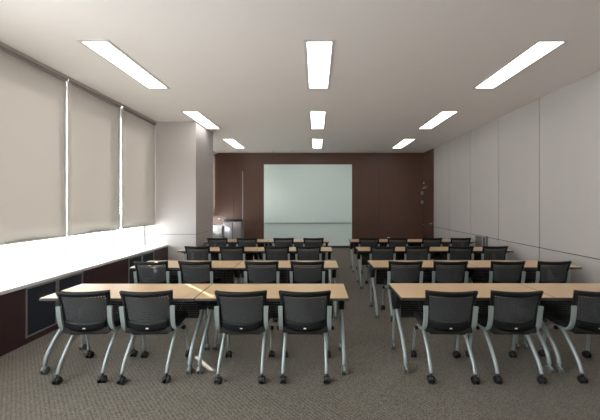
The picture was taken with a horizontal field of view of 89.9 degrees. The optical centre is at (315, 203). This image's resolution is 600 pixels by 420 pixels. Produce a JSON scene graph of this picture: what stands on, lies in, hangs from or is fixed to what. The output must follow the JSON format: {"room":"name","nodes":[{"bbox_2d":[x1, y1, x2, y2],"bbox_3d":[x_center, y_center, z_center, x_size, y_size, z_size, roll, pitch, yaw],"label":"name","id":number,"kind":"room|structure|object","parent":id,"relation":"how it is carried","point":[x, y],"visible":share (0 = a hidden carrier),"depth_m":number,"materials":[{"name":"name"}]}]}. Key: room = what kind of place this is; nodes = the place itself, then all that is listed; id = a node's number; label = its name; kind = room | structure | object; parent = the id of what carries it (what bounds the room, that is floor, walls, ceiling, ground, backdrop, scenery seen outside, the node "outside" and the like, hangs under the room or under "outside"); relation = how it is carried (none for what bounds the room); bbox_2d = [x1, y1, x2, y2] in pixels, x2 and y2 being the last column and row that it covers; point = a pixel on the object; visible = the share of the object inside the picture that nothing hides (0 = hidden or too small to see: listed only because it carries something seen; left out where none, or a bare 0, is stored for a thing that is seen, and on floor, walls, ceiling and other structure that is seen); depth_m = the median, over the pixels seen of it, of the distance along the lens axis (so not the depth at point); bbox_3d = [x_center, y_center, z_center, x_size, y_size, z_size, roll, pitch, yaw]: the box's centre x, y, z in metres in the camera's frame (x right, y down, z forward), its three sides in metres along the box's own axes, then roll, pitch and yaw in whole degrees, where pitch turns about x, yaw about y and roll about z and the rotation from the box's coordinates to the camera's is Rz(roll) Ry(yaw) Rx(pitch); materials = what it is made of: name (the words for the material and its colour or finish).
{"room":"lecture hall","nodes":[
{"label":"lecture hall","id":0,"kind":"room"},
{"bbox_2d":[145,122,212,274],"bbox_3d":[-3.380,-0.117,7.470,1.240,3.535,1.140,0,0,0],"label":"wall column","id":1,"kind":"structure","parent":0,"point":[183,150],"depth_m":6.90,"materials":[{"name":"grey paint"}]},
{"bbox_2d":[0,0,599,152],"bbox_3d":[0.025,-1.945,4.285,8.150,0.120,13.970,0,0,0],"label":"ceiling","id":2,"kind":"structure","parent":0,"point":[240,64],"depth_m":3.82,"materials":[{"name":"paint"}]},
{"bbox_2d":[0,41,155,122],"bbox_3d":[-3.850,-1.865,2.149,0.360,0.040,9.498,0,0,0],"label":"trim","id":3,"kind":"structure","parent":2,"relation":"attached to","point":[1,43],"depth_m":4.41,"materials":[{"name":"grey metal"}]},
{"bbox_2d":[0,45,67,245],"bbox_3d":[-3.694,-0.674,3.847,0.048,2.337,1.190,0,0,0],"label":"roller blind","id":4,"kind":"object","parent":3,"relation":"hanging from","point":[32,95],"visible":1,"depth_m":3.89,"materials":[{"name":"beige fabric"}]},
{"bbox_2d":[67,80,120,236],"bbox_3d":[-3.694,-0.674,5.073,0.048,2.337,1.218,0,0,0],"label":"roller blind","id":5,"kind":"object","parent":3,"relation":"hanging from","point":[93,120],"visible":1,"depth_m":4.95,"materials":[{"name":"beige fabric"}]},
{"bbox_2d":[121,107,155,228],"bbox_3d":[-3.694,-0.674,6.293,0.048,2.337,1.209,0,0,0],"label":"roller blind","id":6,"kind":"object","parent":3,"relation":"hanging from","point":[137,131],"visible":1,"depth_m":6.22,"materials":[{"name":"beige fabric"}]},
{"bbox_2d":[76,40,169,88],"bbox_3d":[-2.575,-1.881,4.185,0.370,0.008,1.470,0,0,0],"label":"recessed light","id":7,"kind":"object","parent":2,"relation":"in","point":[105,49],"visible":1,"depth_m":4.00,"materials":[{"name":"grey plastic"}]},
{"bbox_2d":[181,111,220,128],"bbox_3d":[-2.575,-1.881,6.835,0.370,0.008,1.470,0,0,0],"label":"recessed light","id":8,"kind":"object","parent":2,"relation":"in","point":[197,116],"visible":1,"depth_m":6.71,"materials":[{"name":"grey plastic"}]},
{"bbox_2d":[222,139,244,147],"bbox_3d":[-2.575,-1.881,9.475,0.370,0.008,1.470,0,0,0],"label":"recessed light","id":9,"kind":"object","parent":2,"relation":"in","point":[232,142],"visible":1,"depth_m":9.39,"materials":[{"name":"grey plastic"}]},
{"bbox_2d":[311,139,323,147],"bbox_3d":[0.040,-1.881,9.475,0.370,0.008,1.470,0,0,0],"label":"recessed light","id":10,"kind":"object","parent":2,"relation":"in","point":[317,143],"visible":1,"depth_m":9.39,"materials":[{"name":"grey plastic"}]},
{"bbox_2d":[309,111,326,128],"bbox_3d":[0.040,-1.881,6.835,0.370,0.008,1.470,0,0,0],"label":"recessed light","id":11,"kind":"object","parent":2,"relation":"in","point":[317,118],"visible":1,"depth_m":6.71,"materials":[{"name":"grey plastic"}]},
{"bbox_2d":[303,40,335,88],"bbox_3d":[0.040,-1.881,4.185,0.370,0.008,1.470,0,0,0],"label":"recessed light","id":12,"kind":"object","parent":2,"relation":"in","point":[319,58],"visible":1,"depth_m":4.00,"materials":[{"name":"grey plastic"}]},
{"bbox_2d":[392,139,415,147],"bbox_3d":[2.740,-1.881,9.475,0.370,0.008,1.470,0,0,0],"label":"recessed light","id":13,"kind":"object","parent":2,"relation":"in","point":[404,142],"visible":1,"depth_m":9.39,"materials":[{"name":"grey plastic"}]},
{"bbox_2d":[418,111,458,128],"bbox_3d":[2.740,-1.881,6.835,0.370,0.008,1.470,0,0,0],"label":"recessed light","id":14,"kind":"object","parent":2,"relation":"in","point":[441,116],"visible":1,"depth_m":6.71,"materials":[{"name":"grey plastic"}]},
{"bbox_2d":[472,40,569,88],"bbox_3d":[2.740,-1.881,4.185,0.370,0.008,1.470,0,0,0],"label":"recessed light","id":15,"kind":"object","parent":2,"relation":"in","point":[539,49],"visible":1,"depth_m":4.00,"materials":[{"name":"grey plastic"}]},
{"bbox_3d":[-3.840,-1.865,9.606,0.320,0.040,3.128,0,0,0],"label":"trim","id":16,"kind":"structure","parent":2,"relation":"attached to","visible":0},
{"bbox_2d":[213,153,213,216],"bbox_3d":[-3.794,-0.674,10.365,0.048,2.337,1.530,0,0,0],"label":"roller blind","id":17,"kind":"object","parent":16,"relation":"hanging from","point":[213,153],"visible":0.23,"depth_m":11.12,"materials":[{"name":"beige fabric"}]},
{"bbox_2d":[0,248,599,419],"bbox_3d":[0.025,1.700,4.285,8.150,0.100,13.970,0,0,0],"label":"floor","id":18,"kind":"structure","parent":0,"point":[375,386],"depth_m":2.86,"materials":[{"name":"grey carpet"}]},
{"bbox_2d":[0,289,24,356],"bbox_3d":[-3.650,1.320,2.980,0.500,0.660,1.054,0,0,0],"label":"base cabinet","id":19,"kind":"object","parent":18,"relation":"on","point":[12,304],"visible":1,"depth_m":3.36,"materials":[{"name":"brown laminate"}]},
{"bbox_2d":[24,279,56,343],"bbox_3d":[-3.648,1.320,3.728,0.504,0.660,0.429,0,0,0],"label":"base cabinet","id":20,"kind":"object","parent":18,"relation":"on","point":[40,316],"visible":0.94,"depth_m":3.69,"materials":[{"name":"brown laminate"}]},
{"bbox_2d":[57,272,82,328],"bbox_3d":[-3.648,1.320,4.162,0.504,0.660,0.429,0,0,0],"label":"base cabinet","id":21,"kind":"object","parent":18,"relation":"on","point":[69,281],"visible":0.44,"depth_m":4.14,"materials":[{"name":"brown laminate"}]},
{"bbox_2d":[51,290,137,384],"bbox_3d":[-2.180,1.230,2.991,0.566,0.839,0.555,0,0,-3],"label":"chair","id":22,"kind":"object","parent":18,"relation":"on","point":[96,321],"visible":0.96,"depth_m":2.81,"materials":[{"name":"grey plastic"}]},
{"bbox_2d":[82,264,108,309],"bbox_3d":[-3.650,1.320,4.655,0.500,0.660,0.544,0,0,0],"label":"base cabinet","id":23,"kind":"object","parent":18,"relation":"on","point":[98,275],"visible":0.29,"depth_m":4.67,"materials":[{"name":"brown laminate"}]},
{"bbox_2d":[109,258,127,301],"bbox_3d":[-3.650,1.320,5.185,0.500,0.660,0.504,0,0,0],"label":"base cabinet","id":24,"kind":"object","parent":18,"relation":"on","point":[118,271],"visible":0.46,"depth_m":5.19,"materials":[{"name":"brown laminate"}]},
{"bbox_2d":[39,284,211,373],"bbox_3d":[-1.928,1.282,3.148,1.494,0.734,0.554,0,0,0],"label":"table","id":25,"kind":"object","parent":18,"relation":"on","point":[184,293],"visible":0.41,"depth_m":3.20,"materials":[{"name":"brown wood"}]},
{"bbox_2d":[128,254,141,283],"bbox_3d":[-3.648,1.320,5.655,0.504,0.660,0.424,0,0,0],"label":"base cabinet","id":26,"kind":"object","parent":18,"relation":"on","point":[138,257],"visible":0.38,"depth_m":5.54,"materials":[{"name":"brown laminate"}]},
{"bbox_2d":[142,251,153,278],"bbox_3d":[-3.648,1.320,6.085,0.504,0.660,0.424,0,0,0],"label":"base cabinet","id":27,"kind":"object","parent":18,"relation":"on","point":[149,256],"visible":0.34,"depth_m":6.10,"materials":[{"name":"brown laminate"}]},
{"bbox_2d":[116,290,189,384],"bbox_3d":[-1.590,1.230,2.991,0.566,0.839,0.555,0,0,-3],"label":"chair","id":28,"kind":"object","parent":18,"relation":"on","point":[151,322],"visible":0.96,"depth_m":2.81,"materials":[{"name":"grey plastic"}]},
{"bbox_2d":[133,261,180,318],"bbox_3d":[-2.330,1.230,4.426,0.566,0.839,0.555,0,0,-1],"label":"chair","id":29,"kind":"object","parent":18,"relation":"on","point":[138,279],"visible":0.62,"depth_m":4.24,"materials":[{"name":"grey plastic"}]},
{"bbox_2d":[154,247,167,278],"bbox_3d":[-3.650,1.320,6.598,0.500,0.660,0.589,0,0,0],"label":"base cabinet","id":30,"kind":"object","parent":18,"relation":"on","point":[161,254],"visible":0.29,"depth_m":6.60,"materials":[{"name":"brown laminate"}]},
{"bbox_2d":[129,261,241,283],"bbox_3d":[-1.923,1.282,4.538,1.494,0.734,0.554,0,0,0],"label":"table","id":31,"kind":"object","parent":18,"relation":"on","point":[221,265],"visible":0.28,"depth_m":4.73,"materials":[{"name":"brown wood"}]},
{"bbox_2d":[178,261,222,318],"bbox_3d":[-1.700,1.230,4.426,0.566,0.839,0.555,0,0,2],"label":"chair","id":32,"kind":"object","parent":18,"relation":"on","point":[182,278],"visible":0.59,"depth_m":4.24,"materials":[{"name":"grey plastic"}]},
{"bbox_2d":[184,246,216,272],"bbox_3d":[-2.265,1.230,5.916,0.566,0.839,0.555,0,0,0],"label":"chair","id":33,"kind":"object","parent":18,"relation":"on","point":[199,253],"visible":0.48,"depth_m":5.72,"materials":[{"name":"grey plastic"}]},
{"bbox_2d":[207,238,227,269],"bbox_3d":[-2.335,1.230,7.286,0.566,0.839,0.555,0,0,-1],"label":"chair","id":34,"kind":"object","parent":18,"relation":"on","point":[211,243],"visible":0.38,"depth_m":7.09,"materials":[{"name":"grey plastic"}]},
{"bbox_2d":[213,225,222,237],"bbox_3d":[-3.260,1.188,10.089,0.340,0.925,0.482,0,0,0],"label":"base cabinet","id":35,"kind":"object","parent":18,"relation":"on","point":[217,229],"visible":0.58,"depth_m":9.86,"materials":[{"name":"white plastic"}]},
{"bbox_2d":[177,247,259,260],"bbox_3d":[-1.928,1.282,6.038,1.494,0.734,0.554,0,0,0],"label":"table","id":36,"kind":"object","parent":18,"relation":"on","point":[247,250],"visible":0.24,"depth_m":6.24,"materials":[{"name":"brown wood"}]},
{"bbox_2d":[218,218,244,238],"bbox_3d":[-2.857,1.063,10.094,0.775,1.174,0.557,0,0,0],"label":"lectern","id":37,"kind":"object","parent":18,"relation":"on","point":[231,230],"visible":0.65,"depth_m":9.86,"materials":[{"name":"silver metal"}]},
{"bbox_2d":[219,246,244,282],"bbox_3d":[-1.605,1.230,5.916,0.566,0.839,0.555,0,0,0],"label":"chair","id":38,"kind":"object","parent":18,"relation":"on","point":[226,256],"visible":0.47,"depth_m":5.72,"materials":[{"name":"black fabric"}]},
{"bbox_2d":[204,239,269,253],"bbox_3d":[-1.933,1.282,7.408,1.494,0.734,0.554,0,0,0],"label":"table","id":39,"kind":"object","parent":18,"relation":"on","point":[231,242],"visible":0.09,"depth_m":7.46,"materials":[{"name":"brown wood"}]},
{"bbox_2d":[214,290,274,383],"bbox_3d":[-0.702,1.230,2.991,0.566,0.839,0.555,0,0,-1],"label":"chair","id":40,"kind":"object","parent":18,"relation":"on","point":[256,321],"visible":1,"depth_m":2.81,"materials":[{"name":"grey plastic"}]},
{"bbox_2d":[236,238,259,260],"bbox_3d":[-1.640,1.230,7.286,0.566,0.839,0.555,0,0,-1],"label":"chair","id":41,"kind":"object","parent":18,"relation":"on","point":[251,242],"visible":0.34,"depth_m":7.09,"materials":[{"name":"grey plastic"}]},
{"bbox_2d":[244,261,280,321],"bbox_3d":[-0.765,1.230,4.426,0.566,0.839,0.555,0,0,1],"label":"chair","id":42,"kind":"object","parent":18,"relation":"on","point":[252,279],"visible":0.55,"depth_m":4.24,"materials":[{"name":"grey plastic"}]},
{"bbox_2d":[195,284,348,373],"bbox_3d":[-0.428,1.282,3.148,1.494,0.734,0.554,0,0,0],"label":"table","id":43,"kind":"object","parent":18,"relation":"on","point":[338,291],"visible":0.38,"depth_m":3.19,"materials":[{"name":"brown wood"}]},
{"bbox_2d":[263,246,290,282],"bbox_3d":[-0.755,1.230,5.916,0.566,0.839,0.555,0,0,-1],"label":"chair","id":44,"kind":"object","parent":18,"relation":"on","point":[267,249],"visible":0.55,"depth_m":5.72,"materials":[{"name":"black fabric"}]},
{"bbox_2d":[273,238,293,272],"bbox_3d":[-0.770,1.230,7.286,0.566,0.839,0.555,0,0,-1],"label":"chair","id":45,"kind":"object","parent":18,"relation":"on","point":[284,241],"visible":0.34,"depth_m":7.08,"materials":[{"name":"grey plastic"}]},
{"bbox_2d":[234,261,338,318],"bbox_3d":[-0.423,1.282,4.538,1.494,0.734,0.554,0,0,0],"label":"table","id":46,"kind":"object","parent":18,"relation":"on","point":[285,265],"visible":0.27,"depth_m":4.59,"materials":[{"name":"brown wood"}]},
{"bbox_2d":[255,247,332,283],"bbox_3d":[-0.428,1.282,6.038,1.494,0.734,0.554,0,0,0],"label":"table","id":47,"kind":"object","parent":18,"relation":"on","point":[260,250],"visible":0.27,"depth_m":6.10,"materials":[{"name":"brown wood"}]},
{"bbox_2d":[267,239,328,272],"bbox_3d":[-0.433,1.282,7.408,1.494,0.734,0.554,0,0,0],"label":"table","id":48,"kind":"object","parent":18,"relation":"on","point":[297,242],"visible":0.12,"depth_m":7.42,"materials":[{"name":"brown wood"}]},
{"bbox_2d":[277,290,333,383],"bbox_3d":[-0.104,1.230,2.991,0.566,0.839,0.555,0,0,0],"label":"chair","id":49,"kind":"object","parent":18,"relation":"on","point":[290,322],"visible":1,"depth_m":2.81,"materials":[{"name":"grey plastic"}]},
{"bbox_2d":[290,261,324,301],"bbox_3d":[-0.120,1.230,4.426,0.566,0.839,0.555,0,0,1],"label":"chair","id":50,"kind":"object","parent":18,"relation":"on","point":[293,276],"visible":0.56,"depth_m":4.24,"materials":[{"name":"black fabric"}]},
{"bbox_2d":[295,246,321,269],"bbox_3d":[-0.150,1.230,5.916,0.566,0.839,0.555,0,0,-2],"label":"chair","id":51,"kind":"object","parent":18,"relation":"on","point":[317,249],"visible":0.46,"depth_m":5.72,"materials":[{"name":"grey plastic"}]},
{"bbox_2d":[303,238,323,258],"bbox_3d":[-0.060,1.230,7.286,0.566,0.839,0.555,0,0,0],"label":"chair","id":52,"kind":"object","parent":18,"relation":"on","point":[306,240],"visible":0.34,"depth_m":7.08,"materials":[{"name":"grey plastic"}]},
{"bbox_2d":[356,238,379,273],"bbox_3d":[1.260,1.230,7.286,0.566,0.839,0.555,0,0,1],"label":"chair","id":53,"kind":"object","parent":18,"relation":"on","point":[363,242],"visible":0.38,"depth_m":7.09,"materials":[{"name":"grey plastic"}]},
{"bbox_2d":[365,246,395,290],"bbox_3d":[1.270,1.230,5.916,0.566,0.839,0.555,0,0,-2],"label":"chair","id":54,"kind":"object","parent":18,"relation":"on","point":[392,256],"visible":0.58,"depth_m":5.72,"materials":[{"name":"grey plastic"}]},
{"bbox_2d":[349,239,412,271],"bbox_3d":[1.587,1.282,7.428,1.494,0.734,0.554,0,0,0],"label":"table","id":55,"kind":"object","parent":18,"relation":"on","point":[355,241],"visible":0.2,"depth_m":7.42,"materials":[{"name":"brown wood"}]},
{"bbox_2d":[355,247,435,288],"bbox_3d":[1.577,1.282,6.058,1.494,0.734,0.554,0,0,0],"label":"table","id":56,"kind":"object","parent":18,"relation":"on","point":[360,250],"visible":0.31,"depth_m":6.16,"materials":[{"name":"brown wood"}]},
{"bbox_2d":[387,238,407,258],"bbox_3d":[1.930,1.230,7.286,0.566,0.839,0.555,0,0,-1],"label":"chair","id":57,"kind":"object","parent":18,"relation":"on","point":[403,243],"visible":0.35,"depth_m":7.09,"materials":[{"name":"grey plastic"}]},
{"bbox_2d":[381,261,422,321],"bbox_3d":[1.265,1.230,4.426,0.566,0.839,0.555,0,0,1],"label":"chair","id":58,"kind":"object","parent":18,"relation":"on","point":[418,273],"visible":0.66,"depth_m":4.24,"materials":[{"name":"grey plastic"}]},
{"bbox_2d":[404,246,429,272],"bbox_3d":[1.930,1.230,5.916,0.566,0.839,0.555,0,0,-2],"label":"chair","id":59,"kind":"object","parent":18,"relation":"on","point":[423,249],"visible":0.34,"depth_m":5.72,"materials":[{"name":"grey plastic"}]},
{"bbox_2d":[368,260,477,317],"bbox_3d":[1.577,1.282,4.558,1.494,0.734,0.554,0,0,0],"label":"table","id":60,"kind":"object","parent":18,"relation":"on","point":[374,265],"visible":0.3,"depth_m":4.73,"materials":[{"name":"brown wood"}]},
{"bbox_2d":[421,238,442,257],"bbox_3d":[2.740,1.230,7.286,0.566,0.839,0.555,0,0,-2],"label":"chair","id":61,"kind":"object","parent":18,"relation":"on","point":[424,240],"visible":0.34,"depth_m":7.08,"materials":[{"name":"grey plastic"}]},
{"bbox_2d":[408,239,475,253],"bbox_3d":[3.087,1.282,7.428,1.494,0.734,0.554,0,0,0],"label":"table","id":62,"kind":"object","parent":18,"relation":"on","point":[419,241],"visible":0.1,"depth_m":7.42,"materials":[{"name":"brown wood"}]},
{"bbox_2d":[410,290,479,384],"bbox_3d":[1.268,1.230,2.991,0.566,0.839,0.555,0,0,2],"label":"chair","id":63,"kind":"object","parent":18,"relation":"on","point":[447,321],"visible":1,"depth_m":2.81,"materials":[{"name":"grey plastic"}]},
{"bbox_2d":[425,261,468,319],"bbox_3d":[1.905,1.230,4.426,0.566,0.839,0.555,0,0,2],"label":"chair","id":64,"kind":"object","parent":18,"relation":"on","point":[462,275],"visible":0.52,"depth_m":4.24,"materials":[{"name":"grey plastic"}]},
{"bbox_2d":[446,238,470,252],"bbox_3d":[3.420,1.230,7.286,0.566,0.839,0.555,0,0,-1],"label":"chair","id":65,"kind":"object","parent":18,"relation":"on","point":[453,242],"visible":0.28,"depth_m":7.08,"materials":[{"name":"grey plastic"}]},
{"bbox_2d":[447,246,473,259],"bbox_3d":[2.770,1.230,5.916,0.566,0.839,0.555,0,0,1],"label":"chair","id":66,"kind":"object","parent":18,"relation":"on","point":[465,254],"visible":0.52,"depth_m":5.72,"materials":[{"name":"grey plastic"}]},
{"bbox_2d":[429,247,512,275],"bbox_3d":[3.077,1.282,6.058,1.494,0.734,0.554,0,0,0],"label":"table","id":67,"kind":"object","parent":18,"relation":"on","point":[435,255],"visible":0.21,"depth_m":6.24,"materials":[{"name":"brown wood"}]},
{"bbox_2d":[388,283,554,372],"bbox_3d":[1.577,1.282,3.168,1.494,0.734,0.554,0,0,0],"label":"table","id":68,"kind":"object","parent":18,"relation":"on","point":[405,294],"visible":0.52,"depth_m":3.25,"materials":[{"name":"brown wood"}]},
{"bbox_2d":[472,246,507,275],"bbox_3d":[3.420,1.230,5.916,0.566,0.839,0.555,0,0,0],"label":"chair","id":69,"kind":"object","parent":18,"relation":"on","point":[501,251],"visible":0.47,"depth_m":5.72,"materials":[{"name":"grey plastic"}]},
{"bbox_2d":[476,261,525,314],"bbox_3d":[2.710,1.230,4.426,0.566,0.839,0.555,0,0,1],"label":"chair","id":70,"kind":"object","parent":18,"relation":"on","point":[494,275],"visible":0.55,"depth_m":4.24,"materials":[{"name":"grey plastic"}]},
{"bbox_2d":[465,290,547,383],"bbox_3d":[1.875,1.230,2.991,0.566,0.839,0.555,0,0,1],"label":"chair","id":71,"kind":"object","parent":18,"relation":"on","point":[508,322],"visible":0.94,"depth_m":2.81,"materials":[{"name":"grey plastic"}]},
{"bbox_2d":[461,260,581,309],"bbox_3d":[3.077,1.282,4.558,1.494,0.734,0.554,0,0,0],"label":"table","id":72,"kind":"object","parent":18,"relation":"on","point":[481,264],"visible":0.34,"depth_m":4.74,"materials":[{"name":"brown wood"}]},
{"bbox_2d":[524,261,571,321],"bbox_3d":[3.360,1.230,4.426,0.566,0.839,0.555,0,0,-2],"label":"chair","id":73,"kind":"object","parent":18,"relation":"on","point":[562,277],"visible":0.57,"depth_m":4.24,"materials":[{"name":"grey plastic"}]},
{"bbox_2d":[519,283,599,372],"bbox_3d":[3.077,1.282,3.168,1.494,0.734,0.554,0,0,0],"label":"table","id":74,"kind":"object","parent":18,"relation":"on","point":[562,293],"visible":0.44,"depth_m":3.27,"materials":[{"name":"brown wood"}]},
{"bbox_2d":[538,290,599,383],"bbox_3d":[2.660,1.230,2.991,0.566,0.839,0.555,0,0,2],"label":"chair","id":75,"kind":"object","parent":18,"relation":"on","point":[576,322],"visible":0.96,"depth_m":2.82,"materials":[{"name":"grey plastic"}]},
{"bbox_2d":[213,153,422,245],"bbox_3d":[-0.073,-0.117,11.230,8.147,3.535,0.120,0,0,0],"label":"wall","id":76,"kind":"structure","parent":0,"point":[387,188],"depth_m":11.17,"materials":[{"name":"brown wood"}]},
{"bbox_2d":[242,171,242,219],"bbox_3d":[-2.730,0.000,11.164,0.030,2.400,0.012,0,0,0],"label":"trim","id":77,"kind":"structure","parent":76,"relation":"attached to","point":[242,171],"depth_m":11.16,"materials":[{"name":"grey metal"}]},
{"bbox_2d":[264,164,351,245],"bbox_3d":[-0.300,0.060,11.120,3.270,3.020,0.097,0,0,0],"label":"whiteboard","id":78,"kind":"object","parent":76,"relation":"attached to","point":[296,196],"visible":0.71,"depth_m":11.14,"materials":[{"name":"white"}]},
{"bbox_2d":[324,246,368,247],"bbox_3d":[0.000,1.615,11.164,8.000,0.070,0.012,0,0,0],"label":"baseboard","id":79,"kind":"structure","parent":76,"relation":"attached to","point":[324,246],"depth_m":11.16,"materials":[{"name":"brown laminate"}]},
{"bbox_2d":[423,70,599,300],"bbox_3d":[4.060,-0.117,4.285,0.120,3.535,13.770,0,0,0],"label":"wall","id":80,"kind":"structure","parent":0,"point":[526,179],"depth_m":5.54,"materials":[{"name":"grey paint"}]},
{"bbox_2d":[423,182,432,246],"bbox_3d":[3.936,0.456,10.680,0.127,2.372,0.880,0,0,0],"label":"door","id":81,"kind":"structure","parent":80,"relation":"in","point":[427,187],"depth_m":10.61,"materials":[{"name":"brown wood"}]},
{"bbox_2d":[475,235,487,253],"bbox_3d":[3.973,0.975,7.215,0.055,0.410,0.470,0,0,0],"label":"wall box","id":82,"kind":"object","parent":80,"relation":"attached to","point":[480,240],"visible":0.55,"depth_m":7.20,"materials":[{"name":"grey metal"}]},
{"bbox_3d":[-4.040,-0.118,4.285,0.020,3.535,13.770,0,0,0],"label":"wall","id":83,"kind":"structure","parent":0,"visible":0},
{"bbox_2d":[0,237,65,279],"bbox_3d":[-3.967,-0.430,4.159,0.125,2.760,1.098,0,0,0],"label":"window","id":84,"kind":"structure","parent":83,"relation":"in","point":[60,242],"depth_m":4.65,"materials":[{"name":"grey"}]},
{"bbox_2d":[0,245,167,294],"bbox_3d":[-3.715,0.970,2.149,0.630,0.040,9.498,0,0,0],"label":"window sill","id":85,"kind":"structure","parent":83,"relation":"attached to","point":[15,283],"depth_m":4.32,"materials":[{"name":"white stone"}]},
{"bbox_2d":[66,89,112,263],"bbox_3d":[-3.967,-0.430,5.259,0.125,2.760,1.098,0,0,0],"label":"window","id":86,"kind":"structure","parent":83,"relation":"in","point":[109,234],"depth_m":4.76,"materials":[{"name":"grey"}]},
{"bbox_2d":[113,214,144,251],"bbox_3d":[-3.967,-0.430,6.354,0.125,2.760,1.088,0,0,0],"label":"window","id":87,"kind":"structure","parent":83,"relation":"in","point":[141,229],"depth_m":6.59,"materials":[{"name":"grey"}]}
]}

